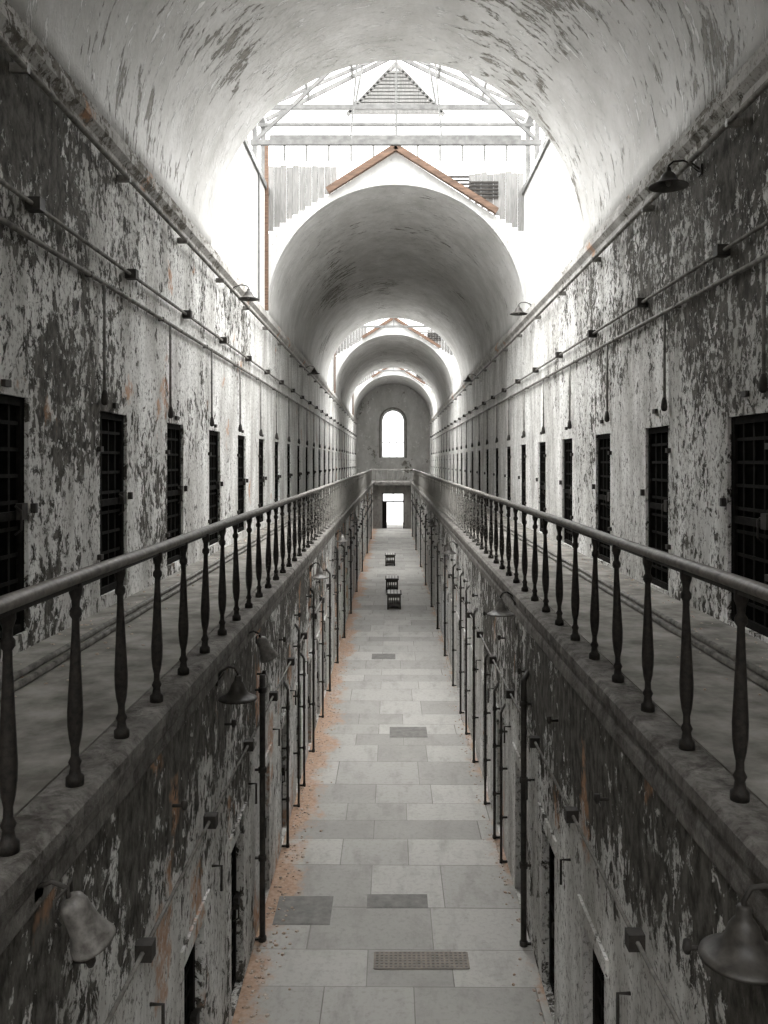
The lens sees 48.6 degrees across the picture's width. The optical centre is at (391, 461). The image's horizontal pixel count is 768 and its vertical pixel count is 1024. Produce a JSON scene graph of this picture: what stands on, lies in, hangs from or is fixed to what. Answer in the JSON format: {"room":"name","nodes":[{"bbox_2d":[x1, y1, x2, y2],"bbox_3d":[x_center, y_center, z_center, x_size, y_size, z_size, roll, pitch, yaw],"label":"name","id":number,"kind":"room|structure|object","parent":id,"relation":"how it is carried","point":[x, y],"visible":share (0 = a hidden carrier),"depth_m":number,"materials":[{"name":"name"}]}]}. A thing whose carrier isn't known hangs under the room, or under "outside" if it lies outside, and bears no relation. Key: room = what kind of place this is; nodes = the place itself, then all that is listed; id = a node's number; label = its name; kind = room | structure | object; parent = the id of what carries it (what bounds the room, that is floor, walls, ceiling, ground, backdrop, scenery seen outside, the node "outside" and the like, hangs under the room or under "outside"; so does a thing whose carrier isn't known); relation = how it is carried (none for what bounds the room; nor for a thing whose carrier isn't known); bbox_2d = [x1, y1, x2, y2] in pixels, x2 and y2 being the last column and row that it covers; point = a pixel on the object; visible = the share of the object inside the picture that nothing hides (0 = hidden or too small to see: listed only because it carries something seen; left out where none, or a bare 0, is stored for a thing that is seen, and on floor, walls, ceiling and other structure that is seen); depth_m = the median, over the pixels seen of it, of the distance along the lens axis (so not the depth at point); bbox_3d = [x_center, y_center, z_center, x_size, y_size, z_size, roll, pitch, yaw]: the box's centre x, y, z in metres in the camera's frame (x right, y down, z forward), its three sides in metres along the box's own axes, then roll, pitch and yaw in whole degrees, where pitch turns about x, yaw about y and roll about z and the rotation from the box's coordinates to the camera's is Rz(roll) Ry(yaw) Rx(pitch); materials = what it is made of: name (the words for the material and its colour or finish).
{"room":"prison interior","nodes":[
{"label":"prison interior","id":0,"kind":"room"},
{"bbox_2d":[0,46,356,661],"bbox_3d":[-3.625,0.870,36.500,0.450,9.860,91.000,0,0,0],"label":"wall","id":1,"kind":"structure","parent":0,"point":[51,314],"depth_m":10.27,"materials":[{"name":"paint"}]},
{"bbox_2d":[100,411,126,595],"bbox_3d":[-3.446,0.490,10.400,0.148,2.180,1.000,0,0,0],"label":"door","id":2,"kind":"structure","parent":1,"relation":"in","point":[113,497],"depth_m":10.53,"materials":[{"name":"metal"}]},
{"bbox_2d":[167,423,182,564],"bbox_3d":[-3.446,0.490,13.350,0.148,2.180,1.000,0,0,0],"label":"door","id":3,"kind":"structure","parent":1,"relation":"in","point":[174,487],"depth_m":13.54,"materials":[{"name":"metal"}]},
{"bbox_2d":[0,379,355,639],"bbox_3d":[-3.435,0.430,36.945,0.170,2.300,83.790,0,0,0],"label":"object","id":4,"kind":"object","parent":1,"relation":"in","point":[13,509],"depth_m":7.79,"materials":[{"name":"metal"}]},
{"bbox_2d":[0,35,356,454],"bbox_3d":[-3.320,-2.105,34.895,0.160,2.890,87.790,0,0,0],"label":"conduit","id":5,"kind":"object","parent":1,"relation":"attached to","point":[33,204],"visible":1,"depth_m":10.88,"materials":[{"name":"metal"}]},
{"bbox_2d":[0,0,357,422],"bbox_3d":[-3.400,-3.840,36.500,0.200,0.440,91.000,0,0,0],"label":"crown molding","id":6,"kind":"structure","parent":1,"relation":"attached to","point":[13,29],"depth_m":10.10,"materials":[{"name":"paint"}]},
{"bbox_2d":[209,430,219,545],"bbox_3d":[-3.446,0.490,16.300,0.148,2.180,1.000,0,0,0],"label":"door","id":7,"kind":"structure","parent":1,"relation":"in","point":[214,484],"depth_m":16.53,"materials":[{"name":"metal"}]},
{"bbox_2d":[238,435,245,531],"bbox_3d":[-3.446,0.490,19.250,0.148,2.180,1.000,0,0,0],"label":"door","id":8,"kind":"structure","parent":1,"relation":"in","point":[241,480],"depth_m":19.54,"materials":[{"name":"metal"}]},
{"bbox_2d":[230,284,258,300],"bbox_3d":[-3.101,-3.583,17.900,0.613,0.317,0.452,0,0,0],"label":"lamp","id":9,"kind":"object","parent":1,"relation":"attached to","point":[248,296],"visible":1,"depth_m":17.89,"materials":[{"name":"metal"}]},
{"bbox_2d":[259,439,264,521],"bbox_3d":[-3.446,0.490,22.200,0.148,2.180,1.000,0,0,0],"label":"door","id":10,"kind":"structure","parent":1,"relation":"in","point":[261,477],"depth_m":22.49,"materials":[{"name":"metal"}]},
{"bbox_2d":[275,442,278,514],"bbox_3d":[-3.446,0.490,25.150,0.148,2.180,1.000,0,0,0],"label":"door","id":11,"kind":"structure","parent":1,"relation":"in","point":[276,443],"depth_m":25.57,"materials":[{"name":"metal"}]},
{"bbox_2d":[287,444,290,509],"bbox_3d":[-3.446,0.490,28.100,0.148,2.180,1.000,0,0,0],"label":"door","id":12,"kind":"structure","parent":1,"relation":"in","point":[288,445],"depth_m":28.52,"materials":[{"name":"metal"}]},
{"bbox_2d":[297,446,300,504],"bbox_3d":[-3.446,0.490,31.050,0.148,2.180,1.000,0,0,0],"label":"door","id":13,"kind":"structure","parent":1,"relation":"in","point":[298,472],"depth_m":31.29,"materials":[{"name":"metal"}]},
{"bbox_2d":[0,487,372,1023],"bbox_3d":[-1.823,3.850,32.500,0.375,3.900,83.000,0,0,0],"label":"wall","id":14,"kind":"structure","parent":0,"point":[130,869],"depth_m":7.29,"materials":[{"name":"paint"}]},
{"bbox_2d":[0,482,373,954],"bbox_3d":[-2.500,1.914,32.500,1.800,0.352,83.000,0,0,0],"label":"gallery","id":15,"kind":"object","parent":14,"relation":"on","point":[56,822],"visible":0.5,"depth_m":6.08,"materials":[{"name":"metal"}]},
{"bbox_2d":[35,878,115,961],"bbox_3d":[-1.487,2.122,3.974,0.375,0.383,0.217,0,0,-29],"label":"lamp","id":16,"kind":"object","parent":15,"relation":"attached to","point":[90,933],"visible":0.97,"depth_m":3.93,"materials":[{"name":"metal"}]},
{"bbox_2d":[0,488,345,699],"bbox_3d":[-2.930,1.708,31.500,0.196,0.056,81.000,0,0,0],"label":"pipe","id":17,"kind":"object","parent":15,"relation":"on","point":[54,663],"visible":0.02,"depth_m":8.56,"materials":[{"name":"metal"}]},
{"bbox_2d":[0,469,371,856],"bbox_3d":[-1.721,1.171,35.410,0.121,1.160,73.400,0,0,0],"label":"gallery railing","id":18,"kind":"object","parent":15,"relation":"on","point":[73,582],"visible":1,"depth_m":5.62,"materials":[{"name":"metal"}]},
{"bbox_2d":[248,630,277,662],"bbox_3d":[-1.487,2.102,9.723,0.375,0.383,0.217,0,0,-29],"label":"lamp","id":19,"kind":"object","parent":15,"relation":"attached to","point":[267,653],"visible":0.98,"depth_m":9.67,"materials":[{"name":"metal"}]},
{"bbox_2d":[184,943,199,1023],"bbox_3d":[-1.746,4.890,7.150,0.148,1.780,0.720,0,0,0],"label":"door","id":20,"kind":"structure","parent":14,"relation":"in","point":[191,1014],"depth_m":7.43,"materials":[{"name":"metal"}]},
{"bbox_2d":[73,493,372,1023],"bbox_3d":[-1.601,3.255,31.500,0.118,1.390,81.000,0,0,0],"label":"conduit","id":21,"kind":"object","parent":14,"relation":"attached to","point":[145,947],"visible":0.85,"depth_m":7.40,"materials":[{"name":"metal"}]},
{"bbox_2d":[231,843,239,994],"bbox_3d":[-1.746,4.890,9.150,0.148,1.780,0.720,0,0,0],"label":"door","id":22,"kind":"structure","parent":14,"relation":"in","point":[235,897],"depth_m":9.43,"materials":[{"name":"metal"}]},
{"bbox_2d":[216,666,256,704],"bbox_3d":[-1.460,2.087,8.050,0.363,0.317,0.363,0,0,45],"label":"lamp","id":23,"kind":"object","parent":14,"relation":"attached to","point":[237,694],"visible":0.98,"depth_m":7.99,"materials":[{"name":"metal"}]},
{"bbox_2d":[255,674,266,942],"bbox_3d":[-1.590,4.197,10.300,0.140,3.235,0.096,0,0,0],"label":"drain pipe","id":24,"kind":"object","parent":14,"relation":"attached to","point":[262,769],"visible":1,"depth_m":10.27,"materials":[{"name":"metal"}]},
{"bbox_2d":[282,729,284,825],"bbox_3d":[-1.746,4.890,13.150,0.148,1.780,0.720,0,0,0],"label":"door","id":25,"kind":"structure","parent":14,"relation":"in","point":[283,766],"depth_m":13.51,"materials":[{"name":"metal"}]},
{"bbox_2d":[282,681,289,847],"bbox_3d":[-1.610,4.583,12.900,0.119,2.464,0.261,0,0,-5],"label":"drain pipe","id":26,"kind":"object","parent":14,"relation":"attached to","point":[287,799],"visible":1,"depth_m":12.79,"materials":[{"name":"metal"}]},
{"bbox_2d":[293,623,299,806],"bbox_3d":[-1.610,4.284,14.401,0.116,3.062,0.257,0,0,-4],"label":"drain pipe","id":27,"kind":"object","parent":14,"relation":"attached to","point":[296,626],"visible":0.99,"depth_m":14.28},
{"bbox_2d":[300,652,305,786],"bbox_3d":[-1.610,4.633,15.300,0.119,2.364,0.261,0,0,-5],"label":"drain pipe","id":28,"kind":"object","parent":14,"relation":"attached to","point":[301,654],"visible":0.94,"depth_m":15.18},
{"bbox_2d":[309,588,314,752],"bbox_3d":[-1.640,4.182,17.084,0.118,3.266,0.272,0,0,-24],"label":"drain pipe","id":29,"kind":"object","parent":14,"relation":"attached to","point":[311,590],"visible":1,"depth_m":16.99,"materials":[{"name":"metal"}]},
{"bbox_2d":[310,562,328,578],"bbox_3d":[-1.460,2.187,17.200,0.363,0.317,0.363,0,0,45],"label":"lamp","id":30,"kind":"object","parent":14,"relation":"attached to","point":[319,574],"visible":1,"depth_m":17.14,"materials":[{"name":"metal"}]},
{"bbox_2d":[319,595,323,717],"bbox_3d":[-1.610,4.433,19.400,0.119,2.764,0.261,0,0,-5],"label":"drain pipe","id":31,"kind":"object","parent":14,"relation":"attached to","point":[321,597],"visible":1,"depth_m":19.29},
{"bbox_2d":[326,570,330,691],"bbox_3d":[-1.637,4.281,21.583,0.122,3.069,0.277,0,0,-25],"label":"drain pipe","id":32,"kind":"object","parent":14,"relation":"attached to","point":[328,571],"visible":1,"depth_m":21.48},
{"bbox_2d":[334,546,338,662],"bbox_3d":[-1.635,4.129,24.582,0.126,3.372,0.282,0,0,-25],"label":"drain pipe","id":33,"kind":"object","parent":14,"relation":"attached to","point":[336,548],"visible":1,"depth_m":24.48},
{"bbox_2d":[342,545,345,637],"bbox_3d":[-1.634,4.278,28.081,0.129,3.074,0.285,0,0,-25],"label":"drain pipe","id":34,"kind":"object","parent":14,"relation":"attached to","point":[344,555],"visible":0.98,"depth_m":27.98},
{"bbox_2d":[349,528,351,613],"bbox_3d":[-1.634,4.178,32.581,0.129,3.274,0.285,0,0,-25],"label":"drain pipe","id":35,"kind":"object","parent":14,"relation":"attached to","point":[350,537],"visible":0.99,"depth_m":32.47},
{"bbox_2d":[355,521,357,591],"bbox_3d":[-1.634,4.128,38.081,0.129,3.374,0.285,0,0,-25],"label":"drain pipe","id":36,"kind":"object","parent":14,"relation":"attached to","point":[356,524],"visible":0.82,"depth_m":37.98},
{"bbox_2d":[211,116,269,311],"bbox_3d":[-3.520,-6.720,19.700,0.360,5.320,7.500,0,0,0],"label":"wall","id":37,"kind":"structure","parent":0,"point":[235,221],"depth_m":19.46,"materials":[{"name":"paint"}]},
{"bbox_2d":[258,146,268,310],"bbox_3d":[-3.355,-6.330,22.150,0.090,4.540,1.300,0,0,0],"label":"timber post","id":38,"kind":"object","parent":37,"relation":"attached to","point":[266,147],"visible":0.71,"depth_m":22.70,"materials":[{"name":"paint"}]},
{"bbox_2d":[266,61,524,121],"bbox_3d":[0.100,-10.328,19.700,7.245,1.945,7.470,0,0,0],"label":"frame","id":39,"kind":"object","parent":37,"relation":"on","point":[309,97],"visible":0.18,"depth_m":23.37,"materials":[{"name":"paint"}]},
{"bbox_2d":[250,60,541,145],"bbox_3d":[0.100,-9.378,20.585,7.032,3.517,4.820,0,0,0],"label":"roof truss","id":40,"kind":"object","parent":37,"relation":"attached to","point":[257,141],"visible":0.65,"depth_m":21.52,"materials":[{"name":"paint"}]},
{"bbox_2d":[327,359,333,391],"bbox_3d":[-3.520,-6.720,47.600,0.360,5.320,6.100,0,0,0],"label":"wall","id":41,"kind":"structure","parent":0,"point":[330,373],"depth_m":47.00,"materials":[{"name":"paint"}]},
{"bbox_2d":[333,352,335,392],"bbox_3d":[-3.355,-6.330,49.350,0.090,4.540,1.300,0,0,0],"label":"timber post","id":42,"kind":"object","parent":41,"relation":"attached to","point":[334,356],"visible":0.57,"depth_m":49.91,"materials":[{"name":"paint"}]},
{"bbox_2d":[360,318,427,327],"bbox_3d":[0.100,-9.378,48.275,7.032,3.517,3.840,0,0,0],"label":"roof truss","id":43,"kind":"object","parent":41,"relation":"attached to","point":[374,325],"visible":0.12,"depth_m":48.16,"materials":[{"name":"paint"}]},
{"bbox_2d":[7,0,767,245],"bbox_3d":[0.100,-5.920,6.500,7.440,3.720,19.000,0,0,0],"label":"vault","id":44,"kind":"object","parent":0,"point":[612,85],"visible":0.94,"depth_m":12.91,"materials":[{"name":"paint"}]},
{"bbox_2d":[373,485,410,528],"bbox_3d":[0.005,3.900,74.250,3.930,3.800,0.500,0,0,0],"label":"wall","id":45,"kind":"structure","parent":0,"point":[378,490],"depth_m":74.01,"materials":[{"name":"stone"}]},
{"bbox_2d":[372,480,412,484],"bbox_3d":[0.100,1.875,77.750,7.000,0.250,8.500,0,0,0],"label":"bridge","id":46,"kind":"object","parent":45,"relation":"on","point":[378,482],"visible":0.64,"depth_m":73.50,"materials":[{"name":"concrete"}]},
{"bbox_2d":[382,493,403,527],"bbox_3d":[0.100,4.250,74.175,1.900,3.100,0.150,0,0,0],"label":"door frame","id":47,"kind":"structure","parent":45,"relation":"attached to","point":[384,503],"depth_m":74.13,"materials":[{"name":"metal"}]},
{"bbox_2d":[231,522,553,1023],"bbox_3d":[0.100,5.900,36.500,8.200,0.200,91.000,0,0,0],"label":"floor","id":48,"kind":"structure","parent":0,"point":[396,815],"depth_m":12.62,"materials":[{"name":"stone"}]},
{"bbox_2d":[272,896,333,924],"bbox_3d":[-1.140,5.797,11.000,0.720,0.006,0.700,0,0,0],"label":"slate patch","id":49,"kind":"object","parent":48,"relation":"on","point":[309,910],"visible":1,"depth_m":10.98,"materials":[{"name":"stone"}]},
{"bbox_2d":[372,654,394,658],"bbox_3d":[-0.250,5.797,25.350,0.700,0.006,0.700,0,0,0],"label":"slate patch","id":50,"kind":"object","parent":48,"relation":"on","point":[374,656],"visible":1,"depth_m":25.32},
{"bbox_2d":[385,553,395,565],"bbox_3d":[-0.100,5.480,47.900,0.600,0.640,1.010,0,0,0],"label":"slatted bench","id":51,"kind":"object","parent":48,"relation":"on","point":[387,555],"visible":1,"depth_m":47.43,"materials":[{"name":"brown wood"}]},
{"bbox_2d":[238,626,544,1023],"bbox_3d":[0.006,5.790,18.999,3.269,0.020,21.998,0,0,0],"label":"rubble","id":52,"kind":"object","parent":48,"relation":"on","point":[262,961],"visible":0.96,"depth_m":12.30,"materials":[{"name":"paint"}]},
{"bbox_2d":[385,575,398,590],"bbox_3d":[0.000,5.480,38.200,0.600,0.640,1.010,0,0,0],"label":"slatted bench","id":53,"kind":"object","parent":48,"relation":"on","point":[389,578],"visible":0.98,"depth_m":37.73,"materials":[{"name":"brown wood"}]},
{"bbox_2d":[386,590,401,608],"bbox_3d":[0.080,5.480,33.900,0.600,0.640,1.010,0,0,0],"label":"slatted bench","id":54,"kind":"object","parent":48,"relation":"on","point":[390,594],"visible":1,"depth_m":33.44,"materials":[{"name":"brown wood"}]},
{"bbox_2d":[367,894,427,907],"bbox_3d":[0.070,5.797,11.225,0.800,0.006,0.350,0,0,0],"label":"slate patch","id":55,"kind":"object","parent":48,"relation":"on","point":[373,900],"visible":1,"depth_m":11.21,"materials":[{"name":"stone"}]},
{"bbox_2d":[390,727,427,736],"bbox_3d":[0.350,5.797,18.250,0.800,0.006,0.700,0,0,0],"label":"slate patch","id":56,"kind":"object","parent":48,"relation":"on","point":[394,731],"visible":1,"depth_m":18.21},
{"bbox_2d":[373,952,469,968],"bbox_3d":[0.340,5.794,9.880,1.104,0.012,0.340,0,0,0],"label":"floor grate","id":57,"kind":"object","parent":48,"relation":"on","point":[382,960],"depth_m":9.87,"materials":[{"name":"metal"}]},
{"bbox_2d":[357,384,428,479],"bbox_3d":[0.100,-2.855,82.251,7.200,9.610,0.698,0,0,0],"label":"wall","id":58,"kind":"structure","parent":0,"point":[382,399],"depth_m":82.00,"materials":[{"name":"paint"}]},
{"bbox_2d":[382,410,403,456],"bbox_3d":[0.100,-2.755,82.340,2.220,4.610,0.087,0,0,0],"label":"window","id":59,"kind":"structure","parent":58,"relation":"in","point":[389,442],"depth_m":82.30,"materials":[{"name":"paint"}]},
{"bbox_2d":[353,375,432,419],"bbox_3d":[0.100,-5.920,78.000,7.440,3.720,8.000,0,0,0],"label":"vault","id":60,"kind":"object","parent":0,"point":[390,379],"visible":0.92,"depth_m":77.71,"materials":[{"name":"paint"}]},
{"bbox_2d":[335,335,451,410],"bbox_3d":[0.100,-5.920,59.300,7.440,3.720,17.400,0,0,0],"label":"vault","id":61,"kind":"object","parent":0,"point":[388,351],"visible":0.92,"depth_m":57.40,"materials":[{"name":"paint"}]},
{"bbox_2d":[354,368,432,406],"bbox_3d":[0.100,-6.255,73.875,7.040,4.390,0.250,0,0,0],"label":"skylight","id":62,"kind":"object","parent":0,"point":[358,390],"depth_m":73.75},
{"bbox_2d":[357,372,428,386],"bbox_3d":[0.100,-7.217,73.815,6.992,1.823,0.110,0,0,0],"label":"boards","id":63,"kind":"object","parent":62,"relation":"attached to","point":[368,377],"visible":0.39,"depth_m":73.81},
{"bbox_2d":[336,320,452,393],"bbox_3d":[0.100,-6.255,50.475,7.040,4.390,0.250,0,0,0],"label":"wall","id":64,"kind":"structure","parent":0,"point":[447,359],"depth_m":50.34,"materials":[{"name":"paint"}]},
{"bbox_2d":[336,328,452,355],"bbox_3d":[0.100,-7.217,50.415,6.992,1.823,0.110,0,0,0],"label":"boards","id":65,"kind":"object","parent":64,"relation":"attached to","point":[354,337],"visible":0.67,"depth_m":50.39,"materials":[{"name":"wood"}]},
{"bbox_2d":[362,318,440,347],"bbox_3d":[0.548,-7.677,50.255,4.688,1.889,0.160,0,0,0],"label":"board","id":66,"kind":"object","parent":64,"relation":"attached to","point":[389,319],"visible":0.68,"depth_m":50.17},
{"bbox_2d":[267,152,523,313],"bbox_3d":[0.100,-6.255,23.275,7.040,4.390,0.250,0,0,0],"label":"wall","id":67,"kind":"structure","parent":0,"point":[395,170],"depth_m":23.15,"materials":[{"name":"paint"}]},
{"bbox_2d":[269,165,523,230],"bbox_3d":[0.100,-7.204,23.215,6.992,1.797,0.110,0,0,0],"label":"boards","id":68,"kind":"object","parent":67,"relation":"attached to","point":[305,185],"visible":0.99,"depth_m":23.20,"materials":[{"name":"wood"}]},
{"bbox_2d":[326,146,498,213],"bbox_3d":[0.548,-7.677,23.055,4.688,1.889,0.160,0,0,0],"label":"board","id":69,"kind":"object","parent":67,"relation":"attached to","point":[390,150],"visible":0.86,"depth_m":22.98,"materials":[{"name":"wood"}]},
{"bbox_2d":[270,62,520,160],"bbox_3d":[0.100,-9.765,23.720,7.000,2.731,0.160,0,0,0],"label":"louver","id":70,"kind":"object","parent":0,"point":[382,91],"visible":0.57,"depth_m":23.65,"materials":[{"name":"paint"}]},
{"bbox_2d":[269,187,522,383],"bbox_3d":[0.100,-5.920,34.000,7.440,3.720,21.200,0,0,0],"label":"vault","id":71,"kind":"object","parent":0,"point":[420,256],"visible":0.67,"depth_m":29.33,"materials":[{"name":"paint"}]},
{"bbox_2d":[452,355,460,392],"bbox_3d":[3.720,-6.720,47.600,0.360,5.320,6.100,0,0,0],"label":"wall","id":72,"kind":"structure","parent":0,"point":[456,375],"depth_m":48.19,"materials":[{"name":"paint"}]},
{"bbox_2d":[522,114,582,311],"bbox_3d":[3.720,-6.720,19.700,0.360,5.320,7.500,0,0,0],"label":"wall","id":73,"kind":"structure","parent":0,"point":[553,233],"depth_m":19.81,"materials":[{"name":"paint"}]},
{"bbox_2d":[411,486,767,1023],"bbox_3d":[1.833,3.850,32.500,0.375,3.900,83.000,0,0,0],"label":"wall","id":74,"kind":"structure","parent":0,"point":[664,883],"depth_m":7.57,"materials":[{"name":"paint"}]},
{"bbox_2d":[415,499,416,549],"bbox_3d":[1.640,4.126,56.080,0.136,3.378,0.293,0,0,25],"label":"drain pipe","id":75,"kind":"object","parent":74,"relation":"attached to","point":[416,499],"visible":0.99,"depth_m":55.99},
{"bbox_2d":[430,527,433,606],"bbox_3d":[1.644,4.178,34.081,0.129,3.274,0.285,0,0,25],"label":"drain pipe","id":76,"kind":"object","parent":74,"relation":"attached to","point":[431,534],"visible":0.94,"depth_m":33.97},
{"bbox_2d":[436,540,439,628],"bbox_3d":[1.644,4.278,29.581,0.129,3.074,0.285,0,0,25],"label":"drain pipe","id":77,"kind":"object","parent":74,"relation":"attached to","point":[438,542],"visible":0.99,"depth_m":29.47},
{"bbox_2d":[444,544,447,655],"bbox_3d":[1.645,4.129,25.482,0.126,3.372,0.282,0,0,25],"label":"drain pipe","id":78,"kind":"object","parent":74,"relation":"attached to","point":[445,555],"visible":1,"depth_m":25.38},
{"bbox_2d":[452,563,456,685],"bbox_3d":[1.650,4.232,22.084,0.118,3.166,0.272,0,0,24],"label":"drain pipe","id":79,"kind":"object","parent":74,"relation":"attached to","point":[454,565],"visible":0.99,"depth_m":21.98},
{"bbox_2d":[459,571,463,713],"bbox_3d":[1.650,4.182,19.684,0.118,3.266,0.272,0,0,24],"label":"drain pipe","id":80,"kind":"object","parent":74,"relation":"attached to","point":[462,573],"visible":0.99,"depth_m":19.58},
{"bbox_2d":[465,585,469,734],"bbox_3d":[1.620,4.233,18.200,0.119,3.164,0.261,0,0,5],"label":"drain pipe","id":81,"kind":"object","parent":74,"relation":"attached to","point":[466,601],"visible":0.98,"depth_m":18.08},
{"bbox_2d":[472,608,478,762],"bbox_3d":[1.650,4.332,16.484,0.118,2.966,0.272,0,0,24],"label":"drain pipe","id":82,"kind":"object","parent":74,"relation":"attached to","point":[476,609],"visible":0.95,"depth_m":16.38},
{"bbox_2d":[484,652,490,804],"bbox_3d":[1.620,4.533,14.500,0.119,2.564,0.261,0,0,5],"label":"drain pipe","id":83,"kind":"object","parent":74,"relation":"attached to","point":[487,654],"visible":1,"depth_m":14.38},
{"bbox_2d":[493,682,499,838],"bbox_3d":[1.650,4.632,13.184,0.118,2.366,0.272,0,0,24],"label":"drain pipe","id":84,"kind":"object","parent":74,"relation":"attached to","point":[495,708],"visible":0.98,"depth_m":13.08,"materials":[{"name":"metal"}]},
{"bbox_2d":[499,704,507,863],"bbox_3d":[1.620,4.684,12.401,0.116,2.262,0.257,0,0,4],"label":"drain pipe","id":85,"kind":"object","parent":74,"relation":"attached to","point":[501,731],"visible":0.98,"depth_m":12.28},
{"bbox_2d":[519,669,530,947],"bbox_3d":[1.639,4.175,10.280,0.137,3.279,0.294,0,0,26],"label":"drain pipe","id":86,"kind":"object","parent":74,"relation":"attached to","point":[523,703],"visible":0.94,"depth_m":10.17,"materials":[{"name":"metal"}]},
{"bbox_2d":[549,843,553,994],"bbox_3d":[1.756,4.890,9.100,0.148,1.780,0.720,0,0,0],"label":"door","id":87,"kind":"structure","parent":74,"relation":"in","point":[551,854],"depth_m":9.38,"materials":[{"name":"metal"}]},
{"bbox_2d":[411,494,698,1023],"bbox_3d":[1.611,3.255,31.500,0.118,1.390,81.000,0,0,0],"label":"conduit","id":88,"kind":"object","parent":74,"relation":"attached to","point":[634,936],"visible":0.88,"depth_m":7.24,"materials":[{"name":"metal"}]},
{"bbox_2d":[411,482,767,931],"bbox_3d":[2.620,1.914,32.500,1.960,0.352,83.000,0,0,0],"label":"gallery","id":89,"kind":"object","parent":74,"relation":"on","point":[695,786],"visible":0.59,"depth_m":6.46,"materials":[{"name":"metal"}]},
{"bbox_2d":[15,512,767,696],"bbox_3d":[0.096,1.731,16.233,6.949,0.014,27.469,0,0,0],"label":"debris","id":90,"kind":"object","parent":89,"relation":"on","point":[301,512],"visible":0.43,"depth_m":10.06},
{"bbox_2d":[487,591,515,616],"bbox_3d":[1.470,1.907,11.500,0.363,0.317,0.363,0,0,45],"label":"lamp","id":91,"kind":"object","parent":89,"relation":"attached to","point":[500,610],"visible":0.98,"depth_m":11.44,"materials":[{"name":"metal"}]},
{"bbox_2d":[413,469,767,803],"bbox_3d":[1.802,1.171,35.210,0.113,1.160,73.280,0,0,0],"label":"gallery railing","id":92,"kind":"object","parent":89,"relation":"on","point":[744,589],"visible":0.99,"depth_m":6.75,"materials":[{"name":"metal"}]},
{"bbox_2d":[450,495,767,689],"bbox_3d":[2.930,1.708,31.500,0.196,0.056,81.000,0,0,0],"label":"pipe","id":93,"kind":"object","parent":89,"relation":"on","point":[729,663],"visible":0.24,"depth_m":8.85,"materials":[{"name":"metal"}]},
{"bbox_2d":[698,883,767,985],"bbox_3d":[1.470,1.917,3.550,0.363,0.317,0.363,0,0,45],"label":"lamp","id":94,"kind":"object","parent":89,"relation":"attached to","point":[739,953],"visible":1,"depth_m":3.49,"materials":[{"name":"metal"}]},
{"bbox_2d":[593,950,603,1023],"bbox_3d":[1.756,4.890,7.050,0.148,1.780,0.720,0,0,0],"label":"door","id":95,"kind":"structure","parent":74,"relation":"in","point":[598,976],"depth_m":7.33,"materials":[{"name":"metal"}]},
{"bbox_2d":[429,88,767,642],"bbox_3d":[3.825,0.870,36.500,0.450,9.860,91.000,0,0,0],"label":"wall","id":96,"kind":"structure","parent":0,"point":[714,340],"depth_m":11.66,"materials":[{"name":"paint"}]},
{"bbox_2d":[496,448,497,507],"bbox_3d":[3.646,0.610,29.270,0.148,2.180,1.000,0,0,0],"label":"door","id":97,"kind":"structure","parent":96,"relation":"in","point":[496,448],"depth_m":29.65,"materials":[{"name":"metal"}]},
{"bbox_2d":[507,446,510,516],"bbox_3d":[3.646,0.610,26.320,0.148,2.180,1.000,0,0,0],"label":"door","id":98,"kind":"structure","parent":96,"relation":"in","point":[508,448],"depth_m":26.56,"materials":[{"name":"metal"}]},
{"bbox_2d":[510,302,530,315],"bbox_3d":[3.301,-3.913,21.600,0.613,0.317,0.452,0,0,0],"label":"lamp","id":99,"kind":"object","parent":96,"relation":"attached to","point":[518,311],"visible":0.97,"depth_m":21.59,"materials":[{"name":"metal"}]},
{"bbox_2d":[522,444,525,520],"bbox_3d":[3.646,0.610,23.370,0.148,2.180,1.000,0,0,0],"label":"door","id":100,"kind":"structure","parent":96,"relation":"in","point":[523,446],"depth_m":23.64,"materials":[{"name":"metal"}]},
{"bbox_2d":[540,442,545,531],"bbox_3d":[3.646,0.610,20.420,0.148,2.180,1.000,0,0,0],"label":"door","id":101,"kind":"structure","parent":96,"relation":"in","point":[542,444],"depth_m":20.68,"materials":[{"name":"metal"}]},
{"bbox_2d":[564,438,571,545],"bbox_3d":[3.646,0.610,17.470,0.148,2.180,1.000,0,0,0],"label":"door","id":102,"kind":"structure","parent":96,"relation":"in","point":[567,442],"depth_m":17.70,"materials":[{"name":"metal"}]},
{"bbox_2d":[428,38,767,423],"bbox_3d":[3.600,-3.840,36.500,0.200,0.440,91.000,0,0,0],"label":"crown molding","id":103,"kind":"structure","parent":96,"relation":"attached to","point":[754,72],"depth_m":11.28,"materials":[{"name":"paint"}]},
{"bbox_2d":[430,79,767,454],"bbox_3d":[3.520,-2.095,34.005,0.160,2.870,86.010,0,0,0],"label":"conduit","id":104,"kind":"object","parent":96,"relation":"attached to","point":[719,250],"visible":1,"depth_m":11.67,"materials":[{"name":"metal"}]},
{"bbox_2d":[431,391,767,636],"bbox_3d":[3.635,0.490,35.165,0.170,2.420,83.790,0,0,0],"label":"door","id":105,"kind":"structure","parent":96,"relation":"in","point":[749,433],"depth_m":8.73,"materials":[{"name":"metal"}]},
{"bbox_2d":[598,433,609,563],"bbox_3d":[3.646,0.610,14.520,0.148,2.180,1.000,0,0,0],"label":"door","id":106,"kind":"structure","parent":96,"relation":"in","point":[603,439],"depth_m":14.72,"materials":[{"name":"metal"}]},
{"bbox_2d":[648,426,667,590],"bbox_3d":[3.646,0.610,11.570,0.148,2.180,1.000,0,0,0],"label":"door","id":107,"kind":"structure","parent":96,"relation":"in","point":[657,436],"depth_m":11.72,"materials":[{"name":"metal"}]},
{"bbox_2d":[648,160,702,192],"bbox_3d":[3.301,-3.364,9.900,0.613,0.317,0.452,0,0,0],"label":"lamp","id":108,"kind":"object","parent":96,"relation":"attached to","point":[668,182],"visible":1,"depth_m":9.90,"materials":[{"name":"metal"}]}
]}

